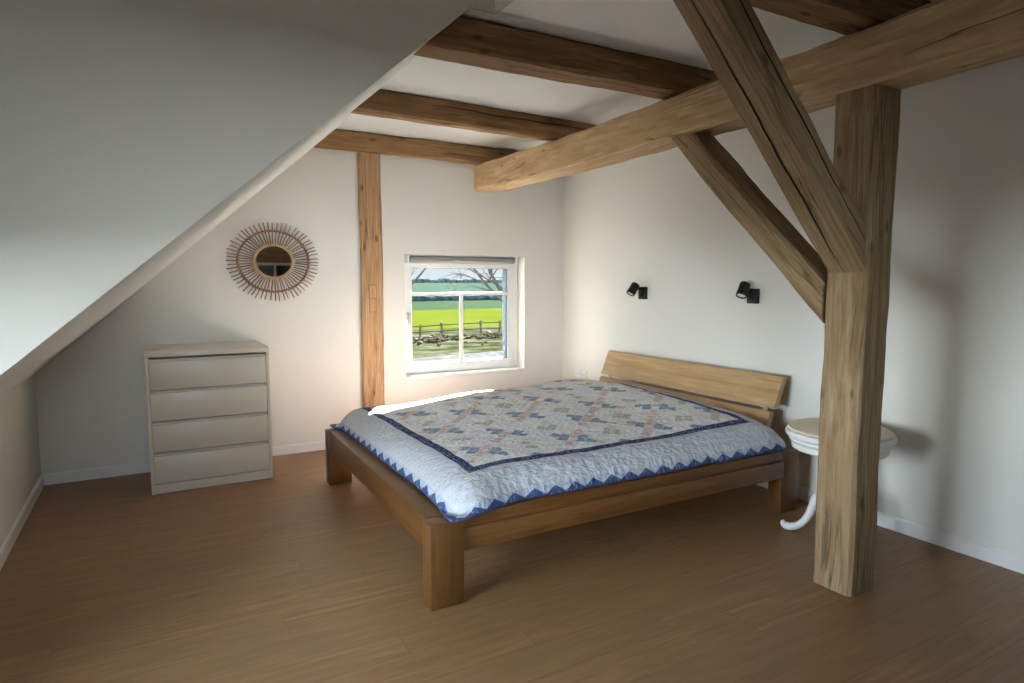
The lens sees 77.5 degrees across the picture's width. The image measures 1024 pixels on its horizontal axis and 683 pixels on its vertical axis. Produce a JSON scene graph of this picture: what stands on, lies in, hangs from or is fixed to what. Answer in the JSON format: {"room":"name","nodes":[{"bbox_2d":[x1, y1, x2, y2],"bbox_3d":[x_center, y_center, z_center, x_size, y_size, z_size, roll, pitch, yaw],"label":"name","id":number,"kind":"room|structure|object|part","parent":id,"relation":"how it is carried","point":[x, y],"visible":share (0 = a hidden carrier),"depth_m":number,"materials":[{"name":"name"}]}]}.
{"room":"bedroom","nodes":[
{"label":"bedroom","id":0,"kind":"room"},
{"bbox_2d":[0,375,40,546],"bbox_3d":[-2.797,0.700,3.400,0.100,0.930,2.742,-3,6,-29],"label":"wall","id":1,"kind":"structure","parent":0,"point":[20,464],"depth_m":3.89,"materials":[{"name":"paint"}]},
{"bbox_2d":[0,475,43,570],"bbox_3d":[-2.744,1.120,3.463,0.015,0.082,2.722,-3,6,-29],"label":"baseboard","id":2,"kind":"structure","parent":1,"relation":"attached to","point":[14,532],"depth_m":3.80,"materials":[{"name":"white plastic"}]},
{"bbox_2d":[0,0,494,393],"bbox_3d":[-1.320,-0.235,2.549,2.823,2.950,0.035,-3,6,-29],"label":"sloped ceiling","id":3,"kind":"structure","parent":0,"point":[124,124],"depth_m":2.42,"materials":[{"name":"paint"}]},
{"bbox_2d":[34,148,563,473],"bbox_3d":[-1.742,-0.597,5.598,5.711,3.100,0.240,-3,6,-29],"label":"wall","id":4,"kind":"structure","parent":0,"point":[91,399],"depth_m":5.51,"materials":[{"name":"paint"}]},
{"bbox_2d":[41,440,325,484],"bbox_3d":[-1.440,0.903,5.763,4.561,0.082,0.015,-3,6,-29],"label":"baseboard","id":5,"kind":"structure","parent":4,"relation":"attached to","point":[141,467],"depth_m":4.88,"materials":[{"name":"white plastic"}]},
{"bbox_2d":[226,222,318,300],"bbox_3d":[-1.975,-0.659,5.289,0.729,0.651,0.054,-3,6,-28],"label":"sunburst mirror","id":6,"kind":"object","parent":4,"relation":"attached to","point":[272,261],"visible":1,"depth_m":5.28,"materials":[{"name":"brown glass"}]},
{"bbox_2d":[256,246,291,276],"bbox_3d":[-1.975,-0.663,5.290,0.282,0.251,0.022,-3,6,-29],"label":"mirror glass","id":7,"kind":"object","parent":6,"relation":"attached to","point":[271,261],"depth_m":5.28,"materials":[{"name":"black"}]},
{"bbox_2d":[357,152,384,407],"bbox_3d":[-1.256,-0.358,5.726,0.218,2.599,0.049,-3,6,-29],"label":"wall post","id":8,"kind":"object","parent":4,"relation":"attached to","point":[368,164],"visible":0.92,"depth_m":5.69,"materials":[{"name":"brown wood"}]},
{"bbox_2d":[404,255,525,380],"bbox_3d":[-0.489,-0.259,6.336,1.325,1.172,0.243,-3,6,-29],"label":"window","id":9,"kind":"structure","parent":4,"relation":"in","point":[509,273],"depth_m":6.38,"materials":[{"name":"white plastic"}]},
{"bbox_3d":[-0.977,-0.207,6.043,0.028,0.135,0.060,-3,6,-29],"label":"handle","id":10,"kind":"part","parent":9,"relation":"part of","materials":[{"name":"silver metal"}]},
{"bbox_2d":[405,255,516,265],"bbox_3d":[-0.478,-0.793,6.256,1.181,0.089,0.080,-3,6,-29],"label":"roller blind","id":11,"kind":"object","parent":9,"relation":"attached to","point":[412,260],"visible":1,"depth_m":6.21,"materials":[{"name":"grey fabric"}]},
{"bbox_3d":[-0.465,0.315,6.346,1.325,0.028,0.143,-3,6,-29],"label":"sill","id":12,"kind":"part","parent":9,"relation":"part of","materials":[{"name":"white plastic"}]},
{"bbox_2d":[474,0,1023,191],"bbox_3d":[1.516,-1.279,3.075,0.256,0.277,7.225,-3,6,-29],"label":"purlin","id":13,"kind":"object","parent":4,"relation":"attached to","point":[939,39],"visible":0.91,"depth_m":2.95,"materials":[{"name":"brown wood"}]},
{"bbox_2d":[0,450,1023,682],"bbox_3d":[0.099,1.376,2.515,5.711,0.250,7.837,-3,6,-29],"label":"floor","id":14,"kind":"structure","parent":0,"point":[291,576],"depth_m":2.94,"materials":[{"name":"brown wood"}]},
{"bbox_2d":[144,340,272,494],"bbox_3d":[-2.304,0.531,4.845,0.804,0.996,0.621,-3,6,-29],"label":"dresser","id":15,"kind":"object","parent":14,"relation":"on","point":[209,406],"visible":1,"depth_m":4.58,"materials":[{"name":"beige paint"}]},
{"bbox_3d":[-2.304,0.052,4.800,0.804,0.035,0.621,-3,6,-29],"label":"panel","id":16,"kind":"part","parent":15,"relation":"part of","materials":[{"name":"beige paint"}]},
{"bbox_3d":[-2.158,0.223,4.558,0.752,0.195,0.018,-3,6,-29],"label":"drawer","id":17,"kind":"part","parent":15,"relation":"part of","materials":[{"name":"beige paint"}]},
{"bbox_3d":[-2.158,0.442,4.578,0.752,0.195,0.018,-3,6,-29],"label":"drawer","id":18,"kind":"part","parent":15,"relation":"part of","materials":[{"name":"beige paint"}]},
{"bbox_3d":[-2.158,0.661,4.599,0.752,0.195,0.018,-3,6,-29],"label":"drawer","id":19,"kind":"part","parent":15,"relation":"part of","materials":[{"name":"beige paint"}]},
{"bbox_3d":[-2.158,0.881,4.620,0.752,0.195,0.018,-3,6,-29],"label":"drawer","id":20,"kind":"part","parent":15,"relation":"part of","materials":[{"name":"beige paint"}]},
{"bbox_2d":[325,350,798,610],"bbox_3d":[0.286,0.649,4.418,2.700,0.840,2.140,-3,6,-29],"label":"bed","id":21,"kind":"object","parent":14,"relation":"on","point":[444,542],"visible":0.56,"depth_m":3.61,"materials":[{"name":"brown wood"}]},
{"bbox_3d":[-1.282,0.844,4.717,0.165,0.397,0.100,-3,6,-29],"label":"leg","id":22,"kind":"part","parent":21,"relation":"part of","materials":[{"name":"brown wood"}]},
{"bbox_3d":[-0.808,0.802,3.808,0.115,0.150,1.942,-3,6,-28],"label":"foot rail","id":23,"kind":"part","parent":21,"relation":"part of","materials":[{"name":"brown wood"}]},
{"bbox_3d":[-0.315,1.011,2.934,0.165,0.397,0.100,-3,6,-29],"label":"leg","id":24,"kind":"part","parent":21,"relation":"part of","materials":[{"name":"brown wood"}]},
{"bbox_2d":[330,379,786,522],"bbox_3d":[0.216,0.533,4.387,2.373,0.273,2.227,-3,6,-29],"label":"quilt","id":25,"kind":"object","parent":21,"relation":"on","point":[472,454],"visible":1,"depth_m":3.85,"materials":[{"name":"fabric"}]},
{"bbox_3d":[0.728,0.831,3.518,2.244,0.166,0.075,-3,6,-29],"label":"rail","id":26,"kind":"part","parent":21,"relation":"part of","materials":[{"name":"brown wood"}]},
{"bbox_3d":[1.346,0.267,5.128,0.122,0.212,1.893,-3,6,-29],"label":"headboard","id":27,"kind":"part","parent":21,"relation":"part of","materials":[{"name":"brown wood"}]},
{"bbox_3d":[1.761,0.897,4.143,0.165,0.397,0.100,-3,6,-29],"label":"leg","id":28,"kind":"part","parent":21,"relation":"part of","materials":[{"name":"brown wood"}]},
{"bbox_2d":[780,418,897,529],"bbox_3d":[1.877,0.811,3.682,0.575,0.645,0.572,-3,6,-29],"label":"side table","id":29,"kind":"object","parent":14,"relation":"on","point":[803,434],"visible":0.3,"depth_m":3.61,"materials":[{"name":"white paint"}]},
{"bbox_3d":[1.724,0.987,3.761,0.255,0.280,0.057,2,6,22],"label":"leg","id":30,"kind":"part","parent":29,"relation":"part of","materials":[{"name":"white paint"}]},
{"bbox_2d":[813,84,900,596],"bbox_3d":[1.619,0.030,3.017,0.214,2.333,0.215,-3,6,-29],"label":"support post","id":31,"kind":"object","parent":14,"relation":"on","point":[867,119],"visible":0.9,"depth_m":2.94,"materials":[{"name":"brown wood"}]},
{"bbox_2d":[672,133,827,322],"bbox_3d":[1.297,-0.663,3.509,0.203,1.061,1.063,-3,6,-29],"label":"diagonal brace","id":32,"kind":"object","parent":31,"relation":"attached to","point":[797,260],"visible":0.93,"depth_m":3.37,"materials":[{"name":"brown wood"}]},
{"bbox_2d":[673,0,865,272],"bbox_3d":[1.054,-0.829,2.612,1.082,1.080,0.196,-3,6,-30],"label":"diagonal brace","id":33,"kind":"object","parent":31,"relation":"attached to","point":[730,34],"visible":1,"depth_m":2.57,"materials":[{"name":"brown wood"}]},
{"bbox_2d":[336,0,936,150],"bbox_3d":[1.187,-1.655,2.848,2.611,0.178,7.237,-3,6,-29],"label":"ceiling","id":34,"kind":"structure","parent":0,"point":[652,28],"depth_m":3.85,"materials":[{"name":"paint"}]},
{"bbox_2d":[313,129,516,164],"bbox_3d":[-0.574,-1.771,5.970,2.572,0.180,0.082,-3,6,-29],"label":"joist","id":35,"kind":"object","parent":34,"relation":"attached to","point":[338,139],"visible":0.66,"depth_m":5.73,"materials":[{"name":"brown wood"}]},
{"bbox_2d":[351,89,596,140],"bbox_3d":[0.011,-1.678,4.915,2.599,0.176,0.125,-3,6,-32],"label":"joist","id":36,"kind":"object","parent":34,"relation":"attached to","point":[383,103],"visible":0.65,"depth_m":4.64,"materials":[{"name":"brown wood"}]},
{"bbox_2d":[413,16,717,99],"bbox_3d":[0.672,-1.563,3.721,2.627,0.182,0.214,-3,6,-29],"label":"joist","id":37,"kind":"object","parent":34,"relation":"attached to","point":[467,41],"visible":0.7,"depth_m":3.40,"materials":[{"name":"brown wood"}]},
{"bbox_2d":[749,0,931,34],"bbox_3d":[1.437,-1.476,2.774,2.232,0.176,0.215,-3,6,-29],"label":"joist","id":38,"kind":"object","parent":34,"relation":"attached to","point":[845,17],"visible":0.25,"depth_m":2.73,"materials":[{"name":"brown wood"}]},
{"bbox_2d":[562,55,1023,556],"bbox_3d":[2.527,-0.405,3.554,0.300,3.100,7.537,-3,6,-29],"label":"wall","id":39,"kind":"structure","parent":0,"point":[953,401],"depth_m":3.71,"materials":[{"name":"paint"}]},
{"bbox_2d":[575,369,579,377],"bbox_3d":[0.677,0.332,6.585,0.016,0.080,0.080,-3,6,-29],"label":"wall socket","id":40,"kind":"object","parent":39,"relation":"attached to","point":[577,372],"visible":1,"depth_m":6.58,"materials":[{"name":"white plastic"}]},
{"bbox_2d":[582,370,586,378],"bbox_3d":[0.732,0.339,6.489,0.016,0.080,0.080,-3,6,-29],"label":"wall socket","id":41,"kind":"object","parent":39,"relation":"attached to","point":[584,373],"visible":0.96,"depth_m":6.47,"materials":[{"name":"white plastic"}]},
{"bbox_2d":[626,282,647,298],"bbox_3d":[1.099,-0.449,5.633,0.181,0.151,0.092,-1,5,-6],"label":"wall lamp","id":42,"kind":"object","parent":39,"relation":"attached to","point":[642,291],"visible":1,"depth_m":5.61,"materials":[{"name":"black metal"}]},
{"bbox_3d":[1.157,-0.428,5.641,0.035,0.108,0.086,-3,6,-29],"label":"plate","id":43,"kind":"part","parent":42,"relation":"part of","materials":[{"name":"black metal"}]},
{"bbox_2d":[736,281,759,303],"bbox_3d":[1.683,-0.353,4.585,0.162,0.162,0.106,-3,6,-29],"label":"wall lamp","id":44,"kind":"object","parent":39,"relation":"attached to","point":[744,291],"visible":1,"depth_m":4.57,"materials":[{"name":"black metal"}]},
{"bbox_3d":[1.743,-0.328,4.610,0.035,0.108,0.086,-3,6,-29],"label":"plate","id":45,"kind":"part","parent":44,"relation":"part of","materials":[{"name":"black metal"}]},
{"bbox_2d":[756,481,1023,573],"bbox_3d":[2.320,1.093,3.742,0.015,0.082,7.222,-3,6,-29],"label":"baseboard","id":46,"kind":"structure","parent":39,"relation":"attached to","point":[983,552],"depth_m":3.56,"materials":[{"name":"white plastic"}]},
{"label":"outside","id":47,"kind":"structure","parent":0,"visible":0},
{"bbox_2d":[412,283,501,296],"bbox_3d":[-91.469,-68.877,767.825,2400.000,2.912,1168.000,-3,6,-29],"label":"field","id":48,"kind":"structure","parent":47,"point":[416,287],"depth_m":401.20,"materials":[{"name":"green plant"}]},
{"bbox_2d":[412,278,501,282],"bbox_3d":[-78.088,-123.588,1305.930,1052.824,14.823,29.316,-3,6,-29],"label":"wood","id":49,"kind":"object","parent":48,"relation":"on","point":[420,280],"visible":0.09,"depth_m":1268.03,"materials":[{"name":"plant"}]},
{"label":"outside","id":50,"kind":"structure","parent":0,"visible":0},
{"bbox_2d":[412,300,501,309],"bbox_3d":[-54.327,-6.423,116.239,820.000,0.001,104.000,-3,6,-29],"label":"field","id":51,"kind":"structure","parent":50,"point":[470,304],"depth_m":125.06,"materials":[{"name":"green plant"}]},
{"bbox_2d":[412,295,501,300],"bbox_3d":[27.082,-12.298,174.607,301.579,2.798,5.466,-3,6,-29],"label":"hedge","id":52,"kind":"object","parent":51,"relation":"on","point":[471,297],"visible":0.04,"depth_m":150.45,"materials":[{"name":"green plant"}]},
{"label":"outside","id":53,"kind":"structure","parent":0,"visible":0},
{"bbox_2d":[412,308,501,329],"bbox_3d":[4.616,-4.280,93.389,500.000,0.001,70.000,-3,6,-29],"label":"field","id":54,"kind":"structure","parent":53,"point":[450,316],"depth_m":79.81,"materials":[{"name":"plant"}]},
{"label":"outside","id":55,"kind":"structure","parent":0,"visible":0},
{"bbox_2d":[412,326,501,357],"bbox_3d":[-7.626,0.346,44.168,210.000,0.001,48.000,-3,6,-29],"label":"land","id":56,"kind":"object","parent":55,"point":[450,347],"depth_m":44.85,"materials":[{"name":"green plant"}]},
{"bbox_2d":[412,331,501,345],"bbox_3d":[-0.057,-0.439,51.755,35.348,0.522,7.762,-4,7,-40],"label":"heap","id":57,"kind":"object","parent":56,"relation":"on","point":[440,338],"visible":0.25,"depth_m":49.86,"materials":[{"name":"beige stone"}]},
{"bbox_2d":[412,320,501,336],"bbox_3d":[2.031,-1.661,58.877,32.720,1.252,0.254,-4,7,-39],"label":"fence","id":58,"kind":"object","parent":56,"relation":"on","point":[480,322],"visible":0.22,"depth_m":53.23,"materials":[{"name":"brown wood"}]},
{"bbox_3d":[2.059,-1.952,58.780,32.517,0.169,0.110,-4,7,-39],"label":"rail","id":59,"kind":"part","parent":58,"relation":"part of","materials":[{"name":"brown wood"}]},
{"bbox_3d":[2.059,-1.484,58.824,32.515,0.172,0.110,-4,7,-39],"label":"rail","id":60,"kind":"part","parent":58,"relation":"part of","materials":[{"name":"brown wood"}]},
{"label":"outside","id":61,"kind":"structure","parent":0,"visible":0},
{"bbox_2d":[413,351,501,362],"bbox_3d":[4.186,5.153,-6.946,120.000,0.001,103.000,-3,6,-29],"label":"ground","id":62,"kind":"structure","parent":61,"point":[491,354],"depth_m":38.02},
{"bbox_2d":[412,268,425,284],"bbox_3d":[-4.302,-2.082,25.548,6.004,8.352,3.264,-1,5,-6],"label":"bare tree","id":63,"kind":"object","parent":62,"relation":"on","point":[424,269],"visible":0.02,"depth_m":25.20,"materials":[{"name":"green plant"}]},
{"bbox_2d":[432,269,501,301],"bbox_3d":[-1.395,-2.876,31.694,6.660,8.811,4.801,-1,5,-8],"label":"bare tree","id":64,"kind":"object","parent":62,"relation":"on","point":[491,274],"visible":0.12,"depth_m":31.61,"materials":[{"name":"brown plant"}]}
]}

